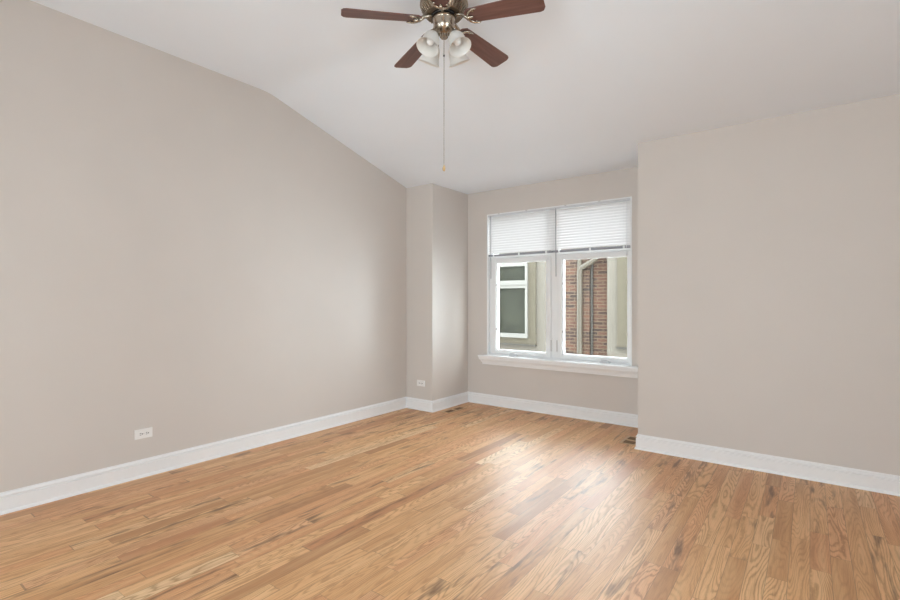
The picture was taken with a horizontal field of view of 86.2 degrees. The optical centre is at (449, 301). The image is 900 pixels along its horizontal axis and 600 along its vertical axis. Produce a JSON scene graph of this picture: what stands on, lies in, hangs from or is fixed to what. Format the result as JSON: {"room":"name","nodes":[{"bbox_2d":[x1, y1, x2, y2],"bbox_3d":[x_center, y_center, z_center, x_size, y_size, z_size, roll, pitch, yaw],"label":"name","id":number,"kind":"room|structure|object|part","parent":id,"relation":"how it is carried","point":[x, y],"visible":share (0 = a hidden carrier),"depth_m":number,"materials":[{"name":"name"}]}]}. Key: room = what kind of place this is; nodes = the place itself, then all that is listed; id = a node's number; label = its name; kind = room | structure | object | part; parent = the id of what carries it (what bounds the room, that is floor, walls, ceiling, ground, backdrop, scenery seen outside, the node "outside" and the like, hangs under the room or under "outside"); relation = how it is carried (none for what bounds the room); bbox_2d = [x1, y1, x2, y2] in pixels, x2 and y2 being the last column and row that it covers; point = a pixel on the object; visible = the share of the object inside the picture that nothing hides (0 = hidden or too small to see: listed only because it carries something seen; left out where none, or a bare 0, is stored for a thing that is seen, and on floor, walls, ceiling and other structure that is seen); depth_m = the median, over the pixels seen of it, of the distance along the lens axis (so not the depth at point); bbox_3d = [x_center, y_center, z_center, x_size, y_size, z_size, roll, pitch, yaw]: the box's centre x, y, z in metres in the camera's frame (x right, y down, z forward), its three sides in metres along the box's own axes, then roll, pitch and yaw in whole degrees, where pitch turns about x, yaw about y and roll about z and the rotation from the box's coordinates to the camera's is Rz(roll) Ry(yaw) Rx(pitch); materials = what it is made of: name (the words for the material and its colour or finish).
{"room":"empty bedroom","nodes":[
{"label":"empty bedroom","id":0,"kind":"room"},
{"bbox_2d":[0,0,405,492],"bbox_3d":[-2.190,-0.302,3.839,0.200,3.205,7.124,0,0,37],"label":"wall","id":1,"kind":"structure","parent":0,"point":[186,255],"depth_m":3.66,"materials":[{"name":"beige paint"}]},
{"bbox_2d":[134,427,152,439],"bbox_3d":[-2.268,0.981,3.562,0.009,0.072,0.121,0,0,37],"label":"power outlet","id":2,"kind":"object","parent":1,"relation":"attached to","point":[146,432],"visible":1,"depth_m":3.56,"materials":[{"name":"white plastic"}]},
{"bbox_2d":[0,397,405,514],"bbox_3d":[-2.320,1.234,3.479,0.024,0.131,5.990,0,0,37],"label":"baseboard","id":3,"kind":"structure","parent":1,"relation":"attached to","point":[26,497],"depth_m":3.70,"materials":[{"name":"white paint"}]},
{"bbox_2d":[406,183,467,400],"bbox_3d":[-0.152,-0.041,6.055,0.410,2.682,0.734,0,0,37],"label":"wall column","id":4,"kind":"structure","parent":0,"point":[436,215],"depth_m":5.82,"materials":[{"name":"beige paint"}]},
{"bbox_2d":[406,397,432,412],"bbox_3d":[-0.369,1.234,5.744,0.434,0.131,0.024,0,0,37],"label":"baseboard","id":5,"kind":"structure","parent":4,"relation":"attached to","point":[412,403],"depth_m":5.74,"materials":[{"name":"white paint"}]},
{"bbox_2d":[417,380,424,386],"bbox_3d":[-0.349,0.981,5.738,0.121,0.072,0.009,0,0,37],"label":"power outlet","id":6,"kind":"object","parent":4,"relation":"attached to","point":[419,382],"visible":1,"depth_m":5.73,"materials":[{"name":"white plastic"}]},
{"bbox_2d":[432,391,467,411],"bbox_3d":[0.015,1.234,5.915,0.024,0.131,0.758,0,0,37],"label":"baseboard","id":7,"kind":"structure","parent":4,"relation":"attached to","point":[454,400],"depth_m":5.88,"materials":[{"name":"white paint"}]},
{"bbox_2d":[0,402,899,599],"bbox_3d":[0.273,1.400,1.996,6.354,0.200,7.124,0,0,37],"label":"floor","id":8,"kind":"structure","parent":0,"point":[477,501],"depth_m":2.82,"materials":[{"name":"brown wood"}]},
{"bbox_2d":[442,406,465,413],"bbox_3d":[0.050,1.298,5.733,0.120,0.005,0.360,0,0,37],"label":"floor vent","id":9,"kind":"object","parent":8,"relation":"in","point":[455,409],"visible":1,"depth_m":5.71,"materials":[{"name":"brown wood"}]},
{"bbox_2d":[619,435,635,445],"bbox_3d":[1.692,1.298,4.473,0.150,0.005,0.290,0,0,37],"label":"floor vent","id":10,"kind":"object","parent":8,"relation":"in","point":[629,440],"visible":0.71,"depth_m":4.45,"materials":[{"name":"brown wood"}]},
{"bbox_2d":[31,0,899,193],"bbox_3d":[0.273,-1.757,1.996,6.354,0.750,7.124,0,0,37],"label":"ceiling","id":11,"kind":"structure","parent":0,"point":[580,84],"depth_m":3.50,"materials":[{"name":"white paint"}]},
{"bbox_2d":[341,0,544,170],"bbox_3d":[-0.006,-1.332,2.832,1.137,1.146,1.109,0,0,37],"label":"ceiling fan","id":12,"kind":"object","parent":11,"relation":"hanging from","point":[444,15],"visible":1,"depth_m":2.76,"materials":[{"name":"brown wood"}]},
{"bbox_3d":[-0.384,-1.622,2.734,0.459,0.033,0.132,-3,1,-13],"label":"blade","id":13,"kind":"part","parent":12,"relation":"part of","materials":[{"name":"brown wood"}]},
{"bbox_3d":[-0.218,-1.622,3.121,0.132,0.033,0.459,0,-3,-31],"label":"blade","id":14,"kind":"part","parent":12,"relation":"part of","materials":[{"name":"brown wood"}]},
{"bbox_3d":[-0.123,-1.474,2.726,0.134,0.140,0.134,0,0,37],"label":"lamp shade","id":15,"kind":"part","parent":12,"relation":"part of","materials":[{"name":"white glass"}]},
{"bbox_3d":[-0.122,-1.474,2.901,0.134,0.140,0.134,0,0,37],"label":"lamp shade","id":16,"kind":"part","parent":12,"relation":"part of","materials":[{"name":"white glass"}]},
{"bbox_3d":[-0.108,-1.492,2.741,0.046,0.075,0.057,0,0,37],"label":"light bulb","id":17,"kind":"part","parent":12,"relation":"part of","materials":[{"name":"white glass"}]},
{"bbox_3d":[-0.068,-1.622,2.457,0.132,0.033,0.459,0,3,5],"label":"blade","id":18,"kind":"part","parent":12,"relation":"part of","materials":[{"name":"brown wood"}]},
{"bbox_3d":[0.037,-1.492,2.740,0.057,0.075,0.046,0,0,37],"label":"light bulb","id":19,"kind":"part","parent":12,"relation":"part of","materials":[{"name":"white glass"}]},
{"bbox_3d":[0.053,-1.474,2.900,0.134,0.140,0.134,0,0,37],"label":"lamp shade","id":20,"kind":"part","parent":12,"relation":"part of","materials":[{"name":"white glass"}]},
{"bbox_3d":[0.051,-1.474,2.725,0.134,0.140,0.134,0,0,37],"label":"lamp shade","id":21,"kind":"part","parent":12,"relation":"part of","materials":[{"name":"white glass"}]},
{"bbox_3d":[0.201,-1.622,3.082,0.132,0.033,0.459,0,-3,41],"label":"blade","id":22,"kind":"part","parent":12,"relation":"part of","materials":[{"name":"brown wood"}]},
{"bbox_3d":[0.294,-1.622,2.671,0.459,0.033,0.132,3,1,23],"label":"blade","id":23,"kind":"part","parent":12,"relation":"part of","materials":[{"name":"brown wood"}]},
{"bbox_2d":[468,167,637,414],"bbox_3d":[2.427,-0.041,4.708,6.154,2.682,0.200,0,0,37],"label":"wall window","id":24,"kind":"structure","parent":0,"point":[603,392],"depth_m":5.61,"materials":[{"name":"beige paint"}]},
{"bbox_2d":[488,208,552,259],"bbox_3d":[0.829,-0.681,5.785,0.868,0.802,0.042,0,0,37],"label":"window blind","id":25,"kind":"object","parent":24,"relation":"attached to","point":[528,232],"visible":1,"depth_m":5.77,"materials":[{"name":"white plastic"}]},
{"bbox_3d":[0.542,-0.812,5.996,0.002,0.473,0.002,0,0,37],"label":"ladder cord","id":26,"kind":"part","parent":25,"relation":"part of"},
{"bbox_3d":[0.833,-0.568,5.790,0.862,0.024,0.022,0,0,37],"label":"rail","id":27,"kind":"part","parent":25,"relation":"part of","materials":[{"name":"white plastic"}]},
{"bbox_2d":[468,391,637,427],"bbox_3d":[1.159,1.234,5.517,2.333,0.131,0.024,0,0,37],"label":"baseboard","id":28,"kind":"structure","parent":24,"relation":"attached to","point":[598,415],"depth_m":5.47,"materials":[{"name":"white paint"}]},
{"bbox_2d":[478,196,637,377],"bbox_3d":[1.196,-0.148,5.541,1.940,1.873,0.240,0,0,37],"label":"window","id":29,"kind":"structure","parent":24,"relation":"attached to","point":[555,358],"depth_m":5.53,"materials":[{"name":"white plastic"}]},
{"bbox_3d":[0.862,0.060,5.838,0.809,1.176,0.066,0,0,37],"label":"sash","id":30,"kind":"part","parent":29,"relation":"part of","materials":[{"name":"white plastic"}]},
{"bbox_3d":[1.166,0.730,5.501,1.940,0.116,0.140,0,0,37],"label":"sill","id":31,"kind":"part","parent":29,"relation":"part of","materials":[{"name":"white paint"}]},
{"bbox_3d":[1.583,0.060,5.298,0.813,1.176,0.066,0,0,37],"label":"sash","id":32,"kind":"part","parent":29,"relation":"part of","materials":[{"name":"white plastic"}]},
{"bbox_2d":[552,198,629,255],"bbox_3d":[1.532,-0.681,5.259,0.884,0.802,0.042,0,0,37],"label":"window blind","id":33,"kind":"object","parent":24,"relation":"attached to","point":[602,225],"visible":1,"depth_m":5.25,"materials":[{"name":"white plastic"}]},
{"bbox_3d":[1.536,-0.568,5.264,0.878,0.024,0.022,0,0,37],"label":"rail","id":34,"kind":"part","parent":33,"relation":"part of","materials":[{"name":"white plastic"}]},
{"bbox_3d":[1.838,-0.767,5.014,0.014,0.584,0.013,0,0,37],"label":"lift cord","id":35,"kind":"part","parent":33,"relation":"part of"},
{"bbox_2d":[638,94,899,475],"bbox_3d":[3.162,-0.044,3.567,3.211,2.688,0.746,0,0,37],"label":"wall","id":36,"kind":"structure","parent":0,"point":[769,249],"depth_m":3.62,"materials":[{"name":"beige paint"}]},
{"bbox_2d":[634,434,899,495],"bbox_3d":[2.922,1.234,3.266,3.235,0.131,0.024,0,0,37],"label":"baseboard","id":37,"kind":"structure","parent":36,"relation":"attached to","point":[872,481],"depth_m":3.61,"materials":[{"name":"white paint"}]},
{"label":"outside","id":38,"kind":"structure","parent":0,"visible":0},
{"bbox_3d":[3.986,4.600,10.334,22.000,0.200,10.676,0,0,37],"label":"ground","id":39,"kind":"structure","parent":38,"visible":0},
{"bbox_2d":[499,245,626,357],"bbox_3d":[1.429,1.560,13.844,11.700,5.880,4.120,0,0,37],"label":"neighboring building","id":40,"kind":"structure","parent":39,"relation":"on","point":[595,289],"depth_m":10.53,"materials":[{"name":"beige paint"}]},
{"bbox_3d":[1.474,0.228,11.318,0.699,1.075,0.010,0,0,37],"label":"pane","id":41,"kind":"part","parent":40,"relation":"part of","materials":[{"name":"clear glass"}]},
{"bbox_3d":[1.474,-0.645,11.318,0.699,0.350,0.010,0,0,37],"label":"pane","id":42,"kind":"part","parent":40,"relation":"part of","materials":[{"name":"clear glass"}]}
]}

